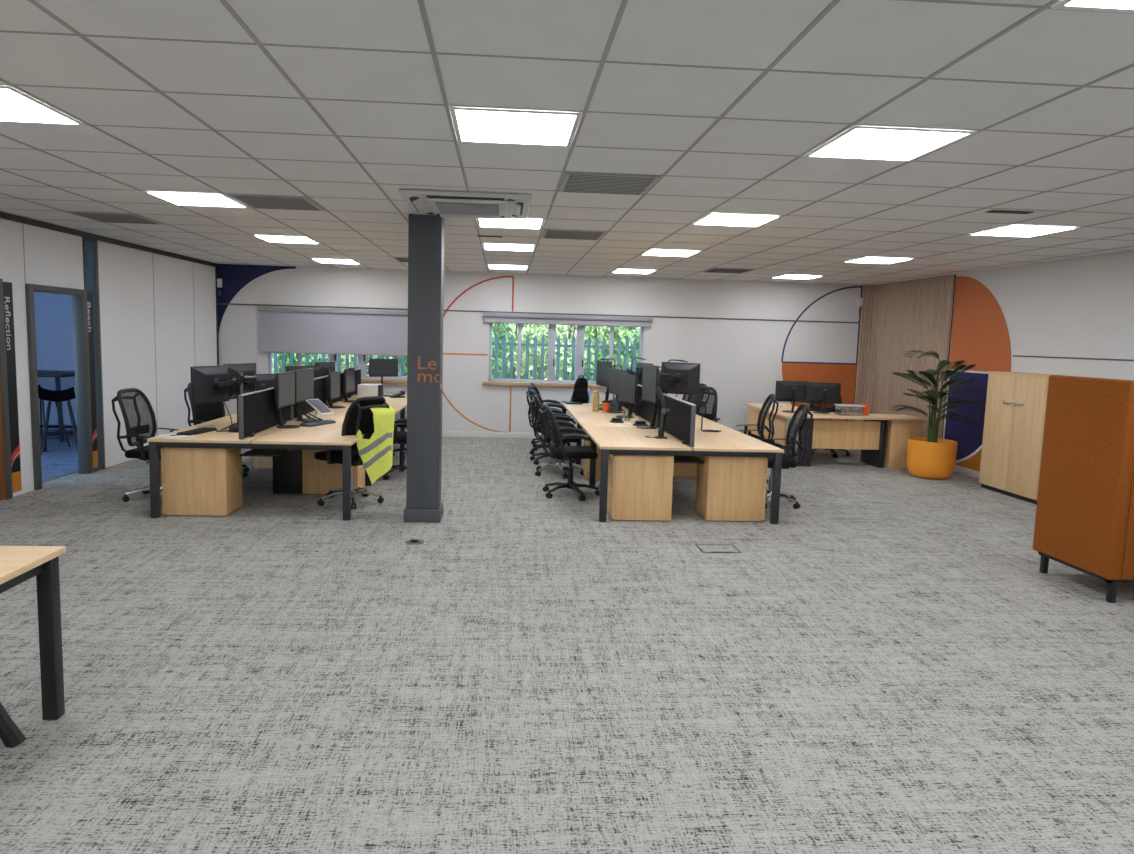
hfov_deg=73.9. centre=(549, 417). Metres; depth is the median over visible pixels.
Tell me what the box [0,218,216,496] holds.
wall
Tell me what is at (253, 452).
cable tray
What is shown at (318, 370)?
monitor
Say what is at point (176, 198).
recessed light
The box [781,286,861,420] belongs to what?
wall decal
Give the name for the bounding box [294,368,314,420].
monitor
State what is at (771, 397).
office chair
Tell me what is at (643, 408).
screen
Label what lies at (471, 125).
recessed light
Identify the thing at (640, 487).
pedestal
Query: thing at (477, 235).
ceiling vent
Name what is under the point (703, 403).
holder
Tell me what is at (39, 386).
bar stool
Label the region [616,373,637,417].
monitor
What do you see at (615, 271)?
diffuser
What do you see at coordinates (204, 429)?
keyboard
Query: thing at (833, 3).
grid
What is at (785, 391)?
monitor
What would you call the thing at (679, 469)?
pedestal
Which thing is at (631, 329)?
shrub
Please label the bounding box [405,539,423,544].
grommet
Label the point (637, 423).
puck
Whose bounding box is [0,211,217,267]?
trim
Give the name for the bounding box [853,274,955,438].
panel
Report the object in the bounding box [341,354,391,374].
shrub
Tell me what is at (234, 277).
wall decal
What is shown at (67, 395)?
bar stool
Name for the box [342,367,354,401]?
monitor
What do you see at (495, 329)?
shrub
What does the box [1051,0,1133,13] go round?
recessed light
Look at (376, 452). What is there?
safety vest
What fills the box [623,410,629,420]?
drinking glass
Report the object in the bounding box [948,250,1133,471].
wall
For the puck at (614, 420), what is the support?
on the desk at (611, 438)
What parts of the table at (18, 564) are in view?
frame, leg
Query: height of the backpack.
0.418 m
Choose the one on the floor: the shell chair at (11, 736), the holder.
the shell chair at (11, 736)
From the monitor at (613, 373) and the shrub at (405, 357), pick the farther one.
the shrub at (405, 357)
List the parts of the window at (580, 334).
sill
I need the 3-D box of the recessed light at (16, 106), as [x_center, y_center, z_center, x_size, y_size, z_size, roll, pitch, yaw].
[-2.664,-1.475,3.557,0.600,0.006,0.600,1,6,-4]
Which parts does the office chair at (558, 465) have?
frame, armrest, seat, armrest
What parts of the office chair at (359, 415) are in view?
armrest, seat, frame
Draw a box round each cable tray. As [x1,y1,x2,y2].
[239,449,291,456]
[673,455,703,462]
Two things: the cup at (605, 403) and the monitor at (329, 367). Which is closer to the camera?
the cup at (605, 403)
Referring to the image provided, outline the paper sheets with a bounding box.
[155,434,194,437]
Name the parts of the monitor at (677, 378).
arm, mount plate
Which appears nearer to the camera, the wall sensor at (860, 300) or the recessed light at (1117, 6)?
the recessed light at (1117, 6)
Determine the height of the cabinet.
1.420 m
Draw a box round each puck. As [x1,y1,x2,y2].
[610,418,623,422]
[633,421,647,425]
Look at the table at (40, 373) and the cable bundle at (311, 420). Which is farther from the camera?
the table at (40, 373)
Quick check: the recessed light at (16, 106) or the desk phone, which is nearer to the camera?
the recessed light at (16, 106)
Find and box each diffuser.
[613,270,652,273]
[1066,0,1133,8]
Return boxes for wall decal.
[217,264,295,332]
[442,276,513,431]
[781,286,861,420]
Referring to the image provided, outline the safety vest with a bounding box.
[356,404,394,483]
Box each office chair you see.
[112,388,179,501]
[184,382,248,477]
[314,396,388,508]
[383,419,406,479]
[393,386,442,459]
[526,385,569,453]
[527,389,574,464]
[528,382,570,446]
[531,394,583,478]
[539,403,599,500]
[682,386,719,422]
[687,383,708,413]
[736,394,778,482]
[760,403,812,508]
[810,393,849,457]
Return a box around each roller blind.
[258,307,407,355]
[483,312,652,361]
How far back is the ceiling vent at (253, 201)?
6.03 m
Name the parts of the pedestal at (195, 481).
drawer, drawer, drawer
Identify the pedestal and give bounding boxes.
[161,447,242,515]
[252,456,272,468]
[302,450,364,493]
[583,431,600,479]
[607,454,673,520]
[673,456,697,476]
[695,456,767,520]
[875,414,927,467]
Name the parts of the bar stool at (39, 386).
leg, leg, leg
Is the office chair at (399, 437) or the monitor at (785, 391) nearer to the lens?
the office chair at (399, 437)
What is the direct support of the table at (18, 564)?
on the floor
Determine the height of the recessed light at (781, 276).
0.006 m
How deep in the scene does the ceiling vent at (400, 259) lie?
10.36 m
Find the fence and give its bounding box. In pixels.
[274,334,639,380]
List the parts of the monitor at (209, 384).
mount plate, arm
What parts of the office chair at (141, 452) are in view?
frame, seat, armrest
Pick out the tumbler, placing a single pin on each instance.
(596, 393)
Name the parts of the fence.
rail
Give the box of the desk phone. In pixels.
[389,390,404,397]
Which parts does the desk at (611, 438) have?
leg, leg, leg, leg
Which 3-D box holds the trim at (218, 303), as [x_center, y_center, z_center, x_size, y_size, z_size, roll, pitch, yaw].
[-0.045,-1.706,12.387,10.580,0.022,0.012,1,6,-4]
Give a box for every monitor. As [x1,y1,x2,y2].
[190,365,241,424]
[223,363,256,423]
[256,373,275,390]
[274,371,299,427]
[285,366,323,377]
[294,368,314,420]
[315,361,334,375]
[326,371,344,407]
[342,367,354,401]
[369,358,397,396]
[596,361,611,405]
[606,368,625,412]
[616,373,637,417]
[626,362,652,384]
[636,364,659,428]
[659,362,699,396]
[775,381,808,412]
[805,382,840,413]
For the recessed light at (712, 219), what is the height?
0.006 m
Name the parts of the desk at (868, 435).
leg, modesty panel, leg, modesty panel, leg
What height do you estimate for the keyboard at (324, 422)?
0.026 m
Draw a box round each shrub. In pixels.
[272,353,313,372]
[277,353,328,372]
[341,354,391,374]
[383,356,406,375]
[398,356,406,375]
[491,323,512,378]
[492,323,540,378]
[513,324,571,379]
[544,325,593,379]
[575,326,631,380]
[597,326,639,369]
[630,328,639,361]
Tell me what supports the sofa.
on the floor
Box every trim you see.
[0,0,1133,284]
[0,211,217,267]
[22,223,194,435]
[215,267,218,365]
[218,303,859,322]
[1012,355,1133,360]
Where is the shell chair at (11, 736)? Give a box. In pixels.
[0,702,25,747]
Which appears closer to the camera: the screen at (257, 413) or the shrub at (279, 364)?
the screen at (257, 413)
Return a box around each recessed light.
[0,86,85,125]
[142,191,248,207]
[252,235,320,243]
[312,259,359,263]
[450,107,581,146]
[476,217,544,229]
[482,243,535,251]
[487,265,528,269]
[611,269,656,273]
[640,249,701,256]
[691,213,782,226]
[772,275,822,278]
[803,126,977,161]
[844,257,913,263]
[966,225,1080,237]
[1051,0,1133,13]
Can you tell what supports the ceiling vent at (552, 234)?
in the ceiling
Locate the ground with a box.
[272,341,637,380]
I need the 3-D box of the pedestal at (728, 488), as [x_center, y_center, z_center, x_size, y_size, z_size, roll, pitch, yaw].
[1.760,0.652,7.279,0.587,0.610,0.420,1,6,-4]
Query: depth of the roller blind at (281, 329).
12.17 m
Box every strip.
[3,282,21,492]
[87,292,97,467]
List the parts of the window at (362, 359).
sill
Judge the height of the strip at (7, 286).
2.020 m
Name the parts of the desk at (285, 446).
leg, leg panel, leg, leg, leg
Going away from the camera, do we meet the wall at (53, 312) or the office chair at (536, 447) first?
the office chair at (536, 447)
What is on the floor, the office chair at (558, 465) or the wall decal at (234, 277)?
the office chair at (558, 465)
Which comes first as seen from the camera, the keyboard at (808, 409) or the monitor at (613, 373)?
the monitor at (613, 373)
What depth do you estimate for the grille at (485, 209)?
5.81 m
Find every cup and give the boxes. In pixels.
[602,394,610,411]
[861,403,869,415]
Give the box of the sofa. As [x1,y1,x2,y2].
[1033,375,1133,602]
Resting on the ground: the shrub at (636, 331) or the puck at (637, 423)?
the shrub at (636, 331)
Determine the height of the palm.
1.221 m
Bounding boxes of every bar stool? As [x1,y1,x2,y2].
[38,384,70,451]
[39,387,77,453]
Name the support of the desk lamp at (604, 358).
on the desk at (611, 438)
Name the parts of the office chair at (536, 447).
frame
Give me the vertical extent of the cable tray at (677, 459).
0.015 m
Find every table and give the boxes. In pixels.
[0,546,65,719]
[37,370,76,442]
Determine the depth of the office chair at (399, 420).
10.10 m
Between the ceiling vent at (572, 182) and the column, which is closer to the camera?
the ceiling vent at (572, 182)
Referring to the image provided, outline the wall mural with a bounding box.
[943,276,1010,471]
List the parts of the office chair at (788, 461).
seat, frame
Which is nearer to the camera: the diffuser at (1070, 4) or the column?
the diffuser at (1070, 4)
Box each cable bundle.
[216,425,238,431]
[296,408,322,422]
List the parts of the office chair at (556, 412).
frame, seat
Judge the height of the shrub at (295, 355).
2.455 m
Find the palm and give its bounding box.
[890,350,975,442]
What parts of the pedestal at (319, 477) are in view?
drawer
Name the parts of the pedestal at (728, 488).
drawer, drawer, drawer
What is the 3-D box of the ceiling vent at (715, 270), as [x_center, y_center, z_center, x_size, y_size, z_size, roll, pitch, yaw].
[2.538,-2.085,10.731,0.600,0.009,0.600,1,6,-4]
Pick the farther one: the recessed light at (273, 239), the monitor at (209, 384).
the recessed light at (273, 239)
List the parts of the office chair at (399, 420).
seat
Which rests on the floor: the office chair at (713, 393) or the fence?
the office chair at (713, 393)
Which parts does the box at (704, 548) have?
lid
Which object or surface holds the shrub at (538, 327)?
on the ground
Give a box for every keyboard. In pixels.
[176,427,216,435]
[299,420,335,426]
[801,409,828,410]
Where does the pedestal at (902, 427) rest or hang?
on the floor
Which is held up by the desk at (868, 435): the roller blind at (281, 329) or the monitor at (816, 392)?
the monitor at (816, 392)
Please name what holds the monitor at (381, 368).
on the desk at (285, 446)
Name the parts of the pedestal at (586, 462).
drawer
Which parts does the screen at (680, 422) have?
rail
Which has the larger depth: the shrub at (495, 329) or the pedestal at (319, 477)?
the shrub at (495, 329)
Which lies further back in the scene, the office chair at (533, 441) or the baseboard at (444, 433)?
the baseboard at (444, 433)
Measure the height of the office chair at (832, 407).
1.072 m
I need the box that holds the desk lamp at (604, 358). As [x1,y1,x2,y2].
[600,358,614,398]
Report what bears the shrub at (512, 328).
on the ground
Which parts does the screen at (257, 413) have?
rail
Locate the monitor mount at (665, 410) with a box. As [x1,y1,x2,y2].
[645,387,669,438]
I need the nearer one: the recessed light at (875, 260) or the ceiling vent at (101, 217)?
the ceiling vent at (101, 217)
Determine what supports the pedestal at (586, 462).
on the floor
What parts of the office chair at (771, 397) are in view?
frame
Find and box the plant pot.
[907,437,957,479]
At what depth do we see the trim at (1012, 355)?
8.23 m
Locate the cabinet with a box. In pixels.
[979,371,1079,504]
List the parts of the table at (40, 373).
foot rail, foot rail, leg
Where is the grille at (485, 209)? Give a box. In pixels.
[436,203,497,215]
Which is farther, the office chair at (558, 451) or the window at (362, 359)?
the window at (362, 359)
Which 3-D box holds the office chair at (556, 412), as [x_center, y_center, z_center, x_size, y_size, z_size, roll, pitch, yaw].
[0.033,0.123,10.139,0.682,0.982,0.640,1,6,-10]
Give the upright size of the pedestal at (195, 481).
0.610 m
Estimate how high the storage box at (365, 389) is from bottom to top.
0.215 m
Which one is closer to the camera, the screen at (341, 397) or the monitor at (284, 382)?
the monitor at (284, 382)
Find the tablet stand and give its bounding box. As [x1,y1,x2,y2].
[306,399,333,419]
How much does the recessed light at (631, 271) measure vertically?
0.006 m
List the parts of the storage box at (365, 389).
panel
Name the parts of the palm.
frond stem, frond stem, frond stem, frond stem, frond stem, frond stem, frond stem, frond stem, frond stem, frond stem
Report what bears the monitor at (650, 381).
on the desk at (611, 438)
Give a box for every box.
[357,383,382,398]
[695,544,740,552]
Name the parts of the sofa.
leg, under frame, leg, panel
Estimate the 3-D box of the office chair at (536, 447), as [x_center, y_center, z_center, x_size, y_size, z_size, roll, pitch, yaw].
[0.005,0.038,10.938,0.682,0.982,0.640,2,6,6]
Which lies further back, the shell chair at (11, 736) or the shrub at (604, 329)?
the shrub at (604, 329)
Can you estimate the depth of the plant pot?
9.63 m
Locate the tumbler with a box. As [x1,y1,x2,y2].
[592,391,598,411]
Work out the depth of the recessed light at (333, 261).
10.97 m
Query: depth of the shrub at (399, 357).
18.67 m
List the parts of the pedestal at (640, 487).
drawer, drawer, drawer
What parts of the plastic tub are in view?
lid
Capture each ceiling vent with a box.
[67,212,162,224]
[227,194,324,210]
[393,257,407,261]
[477,235,502,237]
[541,229,606,239]
[559,173,660,194]
[702,268,754,272]
[985,210,1033,213]
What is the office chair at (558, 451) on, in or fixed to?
on the floor
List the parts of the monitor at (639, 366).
arm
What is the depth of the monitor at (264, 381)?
8.78 m
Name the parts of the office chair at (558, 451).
frame, armrest, seat, armrest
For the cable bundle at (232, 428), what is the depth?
7.12 m
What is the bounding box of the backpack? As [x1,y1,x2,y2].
[571,375,588,402]
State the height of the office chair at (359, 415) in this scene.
1.072 m
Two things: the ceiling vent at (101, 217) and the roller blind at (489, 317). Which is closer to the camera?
the ceiling vent at (101, 217)
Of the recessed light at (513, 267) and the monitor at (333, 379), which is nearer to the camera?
the monitor at (333, 379)
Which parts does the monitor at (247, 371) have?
arm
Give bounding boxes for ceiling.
[0,0,1133,284]
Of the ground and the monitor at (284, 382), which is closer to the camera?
the monitor at (284, 382)
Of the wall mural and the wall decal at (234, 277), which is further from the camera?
the wall decal at (234, 277)
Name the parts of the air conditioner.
grille frame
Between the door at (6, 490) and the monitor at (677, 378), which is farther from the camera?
the monitor at (677, 378)
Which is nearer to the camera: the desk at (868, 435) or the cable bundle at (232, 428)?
the cable bundle at (232, 428)
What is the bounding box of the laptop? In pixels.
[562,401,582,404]
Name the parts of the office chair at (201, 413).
frame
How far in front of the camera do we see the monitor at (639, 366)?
10.82 m
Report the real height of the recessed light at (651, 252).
0.006 m
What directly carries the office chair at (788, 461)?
on the floor
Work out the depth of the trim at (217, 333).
12.04 m
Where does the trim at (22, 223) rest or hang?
attached to the wall at (128, 299)
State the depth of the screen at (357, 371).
11.75 m
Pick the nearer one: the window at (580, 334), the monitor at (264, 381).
the monitor at (264, 381)
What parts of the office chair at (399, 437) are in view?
armrest, seat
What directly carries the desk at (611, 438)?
on the floor
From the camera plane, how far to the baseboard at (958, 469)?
10.05 m
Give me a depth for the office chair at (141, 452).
7.28 m
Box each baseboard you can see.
[397,430,797,442]
[954,465,979,478]
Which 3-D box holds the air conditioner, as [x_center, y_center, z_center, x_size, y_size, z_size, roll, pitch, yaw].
[-0.631,-1.637,5.852,0.950,0.055,0.950,1,6,-4]
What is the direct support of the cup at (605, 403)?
on the desk at (611, 438)
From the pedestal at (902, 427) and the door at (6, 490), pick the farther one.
the pedestal at (902, 427)
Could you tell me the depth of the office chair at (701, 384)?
10.99 m
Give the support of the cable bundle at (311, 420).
on the desk at (285, 446)
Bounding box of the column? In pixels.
[404,214,444,522]
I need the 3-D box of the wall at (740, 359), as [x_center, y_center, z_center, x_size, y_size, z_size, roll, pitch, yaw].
[-0.153,-1.004,12.588,11.620,2.704,0.250,1,6,-4]
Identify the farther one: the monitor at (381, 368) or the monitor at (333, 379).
the monitor at (381, 368)
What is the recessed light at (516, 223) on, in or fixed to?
in the ceiling
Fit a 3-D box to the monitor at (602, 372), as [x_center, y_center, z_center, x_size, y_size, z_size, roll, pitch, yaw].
[0.779,-0.495,11.073,0.241,0.650,0.560,0,6,-17]
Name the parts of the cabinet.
door, door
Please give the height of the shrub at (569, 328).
3.873 m
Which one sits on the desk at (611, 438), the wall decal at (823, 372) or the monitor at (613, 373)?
the monitor at (613, 373)
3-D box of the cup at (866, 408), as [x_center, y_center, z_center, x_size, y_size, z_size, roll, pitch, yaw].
[4.476,-0.110,10.695,0.126,0.168,0.126,1,6,-4]
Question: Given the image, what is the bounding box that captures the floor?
[0,429,1133,853]
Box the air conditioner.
[398,189,531,218]
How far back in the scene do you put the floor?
3.78 m
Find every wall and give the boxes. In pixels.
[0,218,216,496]
[34,292,76,429]
[219,264,861,437]
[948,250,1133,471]
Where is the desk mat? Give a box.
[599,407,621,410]
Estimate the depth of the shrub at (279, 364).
18.49 m
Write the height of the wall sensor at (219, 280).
0.275 m
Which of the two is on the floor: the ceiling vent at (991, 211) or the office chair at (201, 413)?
the office chair at (201, 413)
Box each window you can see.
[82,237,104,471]
[268,353,406,382]
[483,323,643,387]
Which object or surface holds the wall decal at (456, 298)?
attached to the wall at (740, 359)
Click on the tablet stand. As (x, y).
(322, 409)
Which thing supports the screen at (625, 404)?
on the desk at (611, 438)
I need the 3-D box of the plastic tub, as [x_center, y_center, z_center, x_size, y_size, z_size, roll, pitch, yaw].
[4.246,-0.103,10.682,0.350,0.145,0.230,1,6,-4]
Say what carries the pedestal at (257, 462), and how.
on the floor
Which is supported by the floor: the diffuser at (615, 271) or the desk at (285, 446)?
the desk at (285, 446)
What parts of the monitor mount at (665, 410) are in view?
arm, arm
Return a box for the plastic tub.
[834,404,864,415]
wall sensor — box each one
[217,278,221,295]
[858,298,862,313]
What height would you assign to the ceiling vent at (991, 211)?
0.006 m
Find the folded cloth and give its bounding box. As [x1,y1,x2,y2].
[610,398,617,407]
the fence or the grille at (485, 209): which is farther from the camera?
the fence
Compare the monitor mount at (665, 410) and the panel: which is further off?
the panel
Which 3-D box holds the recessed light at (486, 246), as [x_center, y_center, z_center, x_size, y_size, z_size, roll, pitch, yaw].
[-0.468,-1.954,8.676,0.600,0.006,0.600,1,6,-4]
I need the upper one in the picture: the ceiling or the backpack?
the ceiling
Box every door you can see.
[0,278,12,500]
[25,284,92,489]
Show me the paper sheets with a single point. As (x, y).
(160, 435)
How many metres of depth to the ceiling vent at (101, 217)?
7.15 m
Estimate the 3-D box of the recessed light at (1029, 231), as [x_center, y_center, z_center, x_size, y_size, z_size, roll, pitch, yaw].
[4.046,-1.595,6.467,0.600,0.006,0.600,1,6,-4]
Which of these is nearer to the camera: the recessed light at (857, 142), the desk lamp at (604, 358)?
the recessed light at (857, 142)
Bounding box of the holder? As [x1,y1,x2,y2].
[701,401,720,431]
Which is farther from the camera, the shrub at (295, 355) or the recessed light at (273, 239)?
the shrub at (295, 355)
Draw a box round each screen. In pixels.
[238,387,291,439]
[291,376,325,419]
[326,372,343,405]
[347,369,360,397]
[616,395,629,410]
[633,384,657,426]
[657,393,695,446]
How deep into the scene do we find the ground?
21.36 m
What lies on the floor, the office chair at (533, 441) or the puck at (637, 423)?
the office chair at (533, 441)
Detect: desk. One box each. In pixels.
[147,394,406,520]
[561,401,783,523]
[744,403,892,467]
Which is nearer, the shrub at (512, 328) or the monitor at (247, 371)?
the monitor at (247, 371)

